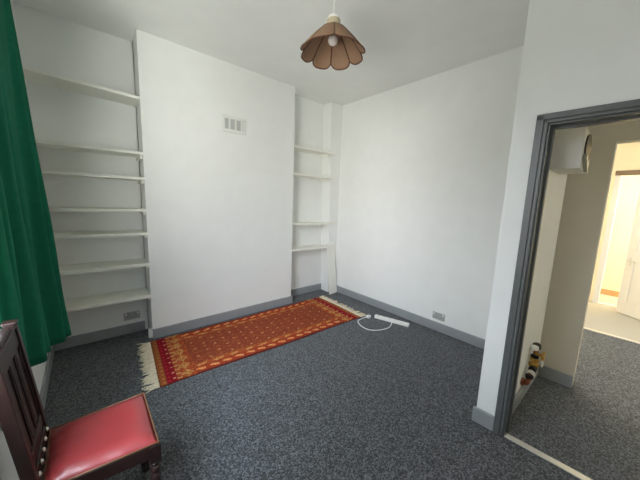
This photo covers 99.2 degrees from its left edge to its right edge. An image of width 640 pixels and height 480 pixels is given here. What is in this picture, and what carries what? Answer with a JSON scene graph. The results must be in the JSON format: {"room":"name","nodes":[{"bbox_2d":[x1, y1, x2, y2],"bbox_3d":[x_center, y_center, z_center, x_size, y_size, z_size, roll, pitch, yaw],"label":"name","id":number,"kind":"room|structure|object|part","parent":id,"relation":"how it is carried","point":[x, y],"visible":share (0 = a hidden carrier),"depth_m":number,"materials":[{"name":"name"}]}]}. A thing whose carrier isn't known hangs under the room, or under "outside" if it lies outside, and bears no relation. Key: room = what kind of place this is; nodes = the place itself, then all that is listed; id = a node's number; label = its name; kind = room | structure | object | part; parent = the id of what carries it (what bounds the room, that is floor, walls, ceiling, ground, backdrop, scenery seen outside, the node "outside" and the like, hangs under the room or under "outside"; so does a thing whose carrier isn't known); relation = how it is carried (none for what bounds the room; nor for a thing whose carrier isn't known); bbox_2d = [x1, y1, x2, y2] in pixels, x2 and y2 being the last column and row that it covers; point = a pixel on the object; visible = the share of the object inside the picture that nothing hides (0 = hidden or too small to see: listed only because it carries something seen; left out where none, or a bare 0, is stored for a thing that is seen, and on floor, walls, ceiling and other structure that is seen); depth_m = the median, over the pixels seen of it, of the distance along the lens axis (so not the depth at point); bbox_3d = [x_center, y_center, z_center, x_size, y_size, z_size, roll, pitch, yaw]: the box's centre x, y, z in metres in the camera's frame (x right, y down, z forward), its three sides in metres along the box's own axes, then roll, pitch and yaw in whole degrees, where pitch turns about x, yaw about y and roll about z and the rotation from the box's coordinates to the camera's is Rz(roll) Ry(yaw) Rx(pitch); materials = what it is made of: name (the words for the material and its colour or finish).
{"room":"living room","nodes":[
{"label":"living room","id":0,"kind":"room"},
{"bbox_2d":[0,0,48,479],"bbox_3d":[-0.867,-0.074,0.397,0.147,2.972,5.380,-5,11,-40],"label":"wall","id":1,"kind":"structure","parent":0,"point":[8,471],"depth_m":1.20,"materials":[{"name":"white paint"}]},
{"bbox_2d":[0,0,71,430],"bbox_3d":[-1.695,-0.362,1.583,0.160,2.575,1.508,-5,11,-40],"label":"curtain","id":2,"kind":"object","parent":1,"relation":"hanging from","point":[31,292],"visible":0.93,"depth_m":1.61,"materials":[{"name":"green fabric"}]},
{"bbox_2d":[40,345,54,408],"bbox_3d":[-0.856,1.337,0.654,0.018,0.108,5.143,-5,11,-40],"label":"baseboard","id":3,"kind":"structure","parent":1,"relation":"attached to","point":[45,383],"depth_m":2.10,"materials":[{"name":"grey paint"}]},
{"bbox_2d":[14,2,322,337],"bbox_3d":[-1.145,-0.537,3.556,3.583,2.972,0.173,-5,11,-40],"label":"wall","id":4,"kind":"structure","parent":0,"point":[49,43],"depth_m":2.63,"materials":[{"name":"white paint"}]},
{"bbox_2d":[22,66,139,106],"bbox_3d":[-2.057,-1.322,2.383,0.773,0.059,0.296,-5,11,-40],"label":"shelf","id":5,"kind":"object","parent":4,"relation":"attached to","point":[30,74],"visible":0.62,"depth_m":2.33,"materials":[{"name":"white paint"}]},
{"bbox_2d":[35,139,142,160],"bbox_3d":[-2.076,-0.800,2.458,0.773,0.059,0.296,-5,11,-40],"label":"shelf","id":6,"kind":"object","parent":4,"relation":"attached to","point":[39,143],"visible":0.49,"depth_m":2.40,"materials":[{"name":"white paint"}]},
{"bbox_2d":[41,170,143,183],"bbox_3d":[-2.084,-0.569,2.491,0.773,0.059,0.296,-5,11,-40],"label":"shelf","id":7,"kind":"object","parent":4,"relation":"attached to","point":[140,180],"visible":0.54,"depth_m":2.42,"materials":[{"name":"white paint"}]},
{"bbox_2d":[49,207,145,214],"bbox_3d":[-2.095,-0.268,2.534,0.773,0.059,0.296,-5,11,-40],"label":"shelf","id":8,"kind":"object","parent":4,"relation":"attached to","point":[140,210],"visible":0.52,"depth_m":2.47,"materials":[{"name":"white paint"}]},
{"bbox_2d":[54,320,144,350],"bbox_3d":[-2.237,0.977,2.816,0.731,0.108,0.018,-5,11,-40],"label":"baseboard","id":9,"kind":"structure","parent":4,"relation":"attached to","point":[90,337],"depth_m":2.79,"materials":[{"name":"grey paint"}]},
{"bbox_2d":[54,230,146,238],"bbox_3d":[-2.103,-0.039,2.567,0.773,0.059,0.296,-5,11,-40],"label":"shelf","id":10,"kind":"object","parent":4,"relation":"attached to","point":[88,234],"visible":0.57,"depth_m":2.52,"materials":[{"name":"white paint"}]},
{"bbox_2d":[59,258,148,275],"bbox_3d":[-2.115,0.270,2.611,0.773,0.067,0.296,-5,11,-40],"label":"shelf","id":11,"kind":"object","parent":4,"relation":"attached to","point":[69,269],"visible":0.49,"depth_m":2.58,"materials":[{"name":"white paint"}]},
{"bbox_2d":[64,287,150,311],"bbox_3d":[-2.127,0.600,2.659,0.773,0.067,0.296,-5,11,-40],"label":"shelf","id":12,"kind":"object","parent":4,"relation":"attached to","point":[73,304],"visible":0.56,"depth_m":2.64,"materials":[{"name":"white paint"}]},
{"bbox_2d":[124,310,139,320],"bbox_3d":[-2.042,0.820,2.960,0.146,0.086,0.015,-5,11,-40],"label":"wall socket","id":13,"kind":"object","parent":4,"relation":"attached to","point":[134,314],"visible":1,"depth_m":2.96,"materials":[{"name":"white plastic"}]},
{"bbox_2d":[292,244,327,251],"bbox_3d":[-0.213,0.135,4.209,0.689,0.061,0.234,-5,11,-40],"label":"shelf","id":14,"kind":"object","parent":4,"relation":"attached to","point":[315,246],"visible":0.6,"depth_m":4.19,"materials":[{"name":"white paint"}]},
{"bbox_2d":[292,221,334,225],"bbox_3d":[-0.150,-0.241,4.198,0.819,0.061,0.234,-5,11,-40],"label":"shelf","id":15,"kind":"object","parent":4,"relation":"attached to","point":[316,222],"visible":0.63,"depth_m":4.14,"materials":[{"name":"white paint"}]},
{"bbox_2d":[294,173,334,180],"bbox_3d":[-0.140,-0.936,4.085,0.779,0.061,0.234,-5,11,-40],"label":"shelf","id":16,"kind":"object","parent":4,"relation":"attached to","point":[322,178],"visible":0.68,"depth_m":4.06,"materials":[{"name":"white paint"}]},
{"bbox_2d":[294,145,335,157],"bbox_3d":[-0.123,-1.298,4.037,0.789,0.061,0.234,-5,11,-40],"label":"shelf","id":17,"kind":"object","parent":4,"relation":"attached to","point":[321,153],"visible":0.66,"depth_m":4.00,"materials":[{"name":"white paint"}]},
{"bbox_2d":[132,29,294,336],"bbox_3d":[-1.134,-0.505,3.337,1.753,2.972,0.283,-5,11,-40],"label":"wall","id":18,"kind":"structure","parent":0,"point":[217,221],"depth_m":3.05,"materials":[{"name":"white paint"}]},
{"bbox_2d":[222,114,245,134],"bbox_3d":[-0.981,-1.322,3.128,0.282,0.182,0.014,-5,11,-40],"label":"air vent","id":19,"kind":"object","parent":18,"relation":"in","point":[232,124],"visible":1,"depth_m":3.12,"materials":[{"name":"paint"}]},
{"bbox_2d":[153,283,320,338],"bbox_3d":[-0.868,0.890,3.765,2.528,0.108,0.248,-5,11,-40],"label":"baseboard","id":20,"kind":"structure","parent":18,"relation":"attached to","point":[159,332],"depth_m":3.37,"materials":[{"name":"grey paint"}]},
{"bbox_2d":[13,0,529,105],"bbox_3d":[0.539,-1.714,1.357,3.800,0.100,5.420,-5,11,-40],"label":"ceiling","id":21,"kind":"structure","parent":0,"point":[404,42],"depth_m":2.38,"materials":[{"name":"white paint"}]},
{"bbox_2d":[300,0,364,69],"bbox_3d":[0.094,-1.515,1.860,0.450,0.467,0.450,-5,11,-40],"label":"pendant lamp","id":22,"kind":"object","parent":21,"relation":"hanging from","point":[333,45],"visible":1,"depth_m":1.96,"materials":[{"name":"fabric"}]},
{"bbox_3d":[-0.041,-1.375,1.837,0.190,0.180,0.141,-5,11,-40],"label":"shade panel","id":23,"kind":"part","parent":22,"relation":"part of","materials":[{"name":"fabric"}]},
{"bbox_3d":[-0.048,-1.387,1.919,0.148,0.180,0.186,-5,11,-40],"label":"shade panel","id":24,"kind":"part","parent":22,"relation":"part of","materials":[{"name":"fabric"}]},
{"bbox_3d":[0.046,-1.397,2.009,0.141,0.180,0.190,-5,11,-40],"label":"shade panel","id":25,"kind":"part","parent":22,"relation":"part of","materials":[{"name":"fabric"}]},
{"bbox_3d":[0.049,-1.359,1.745,0.186,0.180,0.148,-5,11,-40],"label":"shade panel","id":26,"kind":"part","parent":22,"relation":"part of","materials":[{"name":"fabric"}]},
{"bbox_3d":[0.089,-1.382,1.879,0.070,0.075,0.070,-5,11,-40],"label":"bulb","id":27,"kind":"part","parent":22,"relation":"part of","materials":[{"name":"white glass"}]},
{"bbox_3d":[0.129,-1.395,2.016,0.186,0.180,0.148,-5,11,-40],"label":"shade panel","id":28,"kind":"part","parent":22,"relation":"part of","materials":[{"name":"fabric"}]},
{"bbox_3d":[0.132,-1.356,1.752,0.141,0.180,0.190,-5,11,-40],"label":"shade panel","id":29,"kind":"part","parent":22,"relation":"part of","materials":[{"name":"fabric"}]},
{"bbox_3d":[0.219,-1.378,1.923,0.190,0.180,0.141,-5,11,-40],"label":"shade panel","id":30,"kind":"part","parent":22,"relation":"part of","materials":[{"name":"fabric"}]},
{"bbox_3d":[0.226,-1.366,1.841,0.148,0.180,0.186,-5,11,-40],"label":"shade panel","id":31,"kind":"part","parent":22,"relation":"part of","materials":[{"name":"fabric"}]},
{"bbox_2d":[321,102,342,291],"bbox_3d":[0.149,-0.615,4.423,0.236,2.972,0.190,-5,11,-40],"label":"wall pier","id":32,"kind":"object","parent":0,"point":[332,112],"visible":0.87,"depth_m":4.31,"materials":[{"name":"white paint"}]},
{"bbox_2d":[41,289,639,479],"bbox_3d":[2.070,1.230,2.947,7.800,0.120,5.800,-5,11,-40],"label":"floor","id":33,"kind":"structure","parent":0,"point":[345,401],"depth_m":2.01,"materials":[{"name":"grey carpet"}]},
{"bbox_2d":[0,319,161,479],"bbox_3d":[-0.982,0.815,1.160,0.458,0.989,0.397,-5,11,-40],"label":"dining chair","id":34,"kind":"object","parent":33,"relation":"on","point":[104,443],"visible":1,"depth_m":1.09,"materials":[{"name":"leather"}]},
{"bbox_3d":[-1.124,0.387,0.968,0.035,0.099,0.280,-5,11,-40],"label":"crest rail","id":35,"kind":"part","parent":34,"relation":"part of","materials":[{"name":"brown wood"}]},
{"bbox_3d":[-1.022,0.848,0.933,0.097,0.985,0.040,-5,11,-40],"label":"leg","id":36,"kind":"part","parent":34,"relation":"part of","materials":[{"name":"brown wood"}]},
{"bbox_3d":[-1.221,0.807,1.162,0.097,0.985,0.040,-5,11,-40],"label":"leg","id":37,"kind":"part","parent":34,"relation":"part of","materials":[{"name":"brown wood"}]},
{"bbox_3d":[-1.106,0.777,1.052,0.028,0.045,0.272,-5,11,-40],"label":"rail","id":38,"kind":"part","parent":34,"relation":"part of","materials":[{"name":"brown wood"}]},
{"bbox_3d":[-1.103,0.837,1.066,0.031,0.052,0.272,-5,11,-40],"label":"rail","id":39,"kind":"part","parent":34,"relation":"part of","materials":[{"name":"brown wood"}]},
{"bbox_3d":[-0.952,0.853,1.193,0.351,0.057,0.374,-5,11,-40],"label":"seat","id":40,"kind":"part","parent":34,"relation":"part of","materials":[{"name":"red leather"}]},
{"bbox_3d":[-0.951,0.885,1.200,0.364,0.061,0.390,-5,11,-40],"label":"seat frame","id":41,"kind":"part","parent":34,"relation":"part of","materials":[{"name":"brown wood"}]},
{"bbox_3d":[-0.949,1.047,1.466,0.043,0.445,0.043,-5,11,-40],"label":"leg","id":42,"kind":"part","parent":34,"relation":"part of","materials":[{"name":"brown wood"}]},
{"bbox_3d":[-0.719,1.093,1.200,0.043,0.445,0.043,-5,11,-40],"label":"leg","id":43,"kind":"part","parent":34,"relation":"part of","materials":[{"name":"brown wood"}]},
{"bbox_2d":[148,328,151,337],"bbox_3d":[-1.800,0.986,2.889,0.032,0.100,0.044,-5,11,-40],"label":"junction box","id":44,"kind":"object","parent":33,"relation":"on","point":[149,329],"visible":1,"depth_m":2.87,"materials":[{"name":"white plastic"}]},
{"bbox_2d":[136,295,365,393],"bbox_3d":[-0.632,1.025,3.218,2.567,0.017,0.951,-4,10,-39],"label":"rug","id":45,"kind":"object","parent":33,"relation":"on","point":[172,359],"visible":1,"depth_m":2.90,"materials":[{"name":"red fabric"}]},
{"bbox_2d":[326,243,336,293],"bbox_3d":[0.192,0.463,4.458,0.099,0.833,0.219,10,11,42],"label":"board","id":46,"kind":"object","parent":33,"relation":"on","point":[331,265],"visible":1,"depth_m":4.45,"materials":[{"name":"white paint"}]},
{"bbox_2d":[357,314,409,330],"bbox_3d":[0.777,1.023,3.457,0.608,0.053,0.392,0,9,-17],"label":"lead","id":47,"kind":"object","parent":33,"relation":"on","point":[368,316],"visible":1,"depth_m":3.45,"materials":[{"name":"white plastic"}]},
{"bbox_2d":[504,433,591,479],"bbox_3d":[1.490,1.345,1.544,0.045,0.007,0.756,-6,11,-43],"label":"trim","id":48,"kind":"structure","parent":33,"relation":"on","point":[568,469],"depth_m":1.65,"materials":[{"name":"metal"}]},
{"bbox_2d":[598,301,616,306],"bbox_3d":[4.865,1.085,4.212,0.140,0.008,0.796,-5,11,-40],"label":"trim","id":49,"kind":"structure","parent":33,"relation":"on","point":[599,302],"depth_m":4.42,"materials":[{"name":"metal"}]},
{"bbox_2d":[584,327,639,343],"bbox_3d":[3.799,1.214,3.042,0.050,0.008,3.300,-5,11,-40],"label":"trim","id":50,"kind":"structure","parent":33,"relation":"on","point":[584,327],"depth_m":3.31,"materials":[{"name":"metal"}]},
{"bbox_2d":[616,191,639,319],"bbox_3d":[4.512,0.153,3.594,0.093,1.978,0.780,2,8,-2],"label":"door","id":51,"kind":"structure","parent":33,"relation":"on","point":[628,303],"depth_m":3.92,"materials":[{"name":"white paint"}]},
{"bbox_3d":[4.474,0.318,3.924,0.047,0.120,0.099,2,8,0],"label":"handle","id":52,"kind":"part","parent":51,"relation":"part of","materials":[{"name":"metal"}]},
{"bbox_2d":[336,45,523,338],"bbox_3d":[1.128,-0.457,3.570,0.124,2.972,3.120,-5,11,-40],"label":"wall","id":53,"kind":"structure","parent":0,"point":[424,162],"depth_m":3.24,"materials":[{"name":"white paint"}]},
{"bbox_2d":[337,285,484,348],"bbox_3d":[1.099,0.980,3.640,0.018,0.108,2.634,-5,11,-40],"label":"baseboard","id":54,"kind":"structure","parent":53,"relation":"attached to","point":[476,341],"depth_m":3.44,"materials":[{"name":"grey paint"}]},
{"bbox_2d":[432,311,444,321],"bbox_3d":[1.418,0.913,3.261,0.015,0.086,0.146,-5,11,-40],"label":"wall socket","id":55,"kind":"object","parent":53,"relation":"attached to","point":[436,315],"visible":1,"depth_m":3.26,"materials":[{"name":"white plastic"}]},
{"bbox_2d":[515,128,572,394],"bbox_3d":[1.672,-0.223,2.076,1.016,2.972,0.138,-5,11,-40],"label":"wall","id":56,"kind":"structure","parent":0,"point":[556,184],"depth_m":2.10,"materials":[{"name":"white paint"}]},
{"bbox_2d":[520,342,545,385],"bbox_3d":[1.674,0.981,2.132,0.235,0.305,0.096,-5,11,-40],"label":"valves","id":57,"kind":"object","parent":56,"relation":"attached to","point":[533,364],"visible":1,"depth_m":2.13,"materials":[{"name":"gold metal"}]},
{"bbox_2d":[512,363,572,413],"bbox_3d":[1.717,1.222,2.110,0.920,0.108,0.248,-5,11,-40],"label":"baseboard","id":58,"kind":"structure","parent":56,"relation":"attached to","point":[564,379],"depth_m":2.35,"materials":[{"name":"grey paint"}]},
{"bbox_2d":[549,127,592,174],"bbox_3d":[1.695,-0.576,1.823,0.370,0.256,0.176,-5,11,-40],"label":"switch box","id":59,"kind":"object","parent":56,"relation":"attached to","point":[572,148],"visible":0.91,"depth_m":1.71,"materials":[{"name":"white paint"}]},
{"bbox_2d":[477,0,639,415],"bbox_3d":[1.968,-0.050,0.944,0.120,2.972,2.270,-6,11,-43],"label":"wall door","id":60,"kind":"structure","parent":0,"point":[577,54],"depth_m":1.50,"materials":[{"name":"white paint"}]},
{"bbox_2d":[472,406,494,430],"bbox_3d":[1.854,1.369,1.114,0.018,0.108,2.268,-6,11,-43],"label":"baseboard","id":61,"kind":"structure","parent":60,"relation":"attached to","point":[479,416],"depth_m":1.88,"materials":[{"name":"grey paint"}]},
{"bbox_2d":[492,99,639,436],"bbox_3d":[1.551,0.344,1.424,0.156,2.026,0.880,-6,11,-43],"label":"door frame","id":62,"kind":"structure","parent":60,"relation":"attached to","point":[624,111],"depth_m":1.62,"materials":[{"name":"grey paint"}]},
{"bbox_2d":[538,120,639,384],"bbox_3d":[2.888,0.254,1.442,0.120,2.295,2.540,-5,11,-40],"label":"wall","id":63,"kind":"structure","parent":0,"point":[585,195],"depth_m":2.24,"materials":[{"name":"paint"}]},
{"bbox_2d":[589,142,639,301],"bbox_3d":[5.076,-0.238,3.830,0.100,2.750,3.400,-5,11,-40],"label":"wall","id":64,"kind":"structure","parent":0,"point":[627,157],"depth_m":4.20,"materials":[{"name":"beige paint"}]},
{"bbox_2d":[592,175,639,302],"bbox_3d":[4.902,0.045,4.063,0.140,2.110,0.930,-5,11,-40],"label":"door frame","id":65,"kind":"structure","parent":64,"relation":"in","point":[617,183],"depth_m":4.33,"materials":[{"name":"white paint"}]},
{"bbox_2d":[615,170,639,175],"bbox_3d":[4.877,-0.973,3.863,0.025,0.070,0.940,-5,11,-40],"label":"door frame","id":66,"kind":"structure","parent":64,"relation":"attached to","point":[623,172],"depth_m":4.11,"materials":[{"name":"brown wood"}]},
{"bbox_2d":[601,176,639,290],"bbox_3d":[5.684,-0.291,4.348,0.100,2.750,3.400,-5,11,-40],"label":"wall","id":67,"kind":"structure","parent":0,"point":[630,185],"depth_m":4.77,"materials":[{"name":"beige paint"}]},
{"bbox_2d":[600,288,618,296],"bbox_3d":[5.591,1.024,4.497,0.020,0.100,3.400,-5,11,-40],"label":"baseboard","id":68,"kind":"structure","parent":67,"relation":"attached to","point":[603,291],"depth_m":4.91,"materials":[{"name":"brown wood"}]}
]}

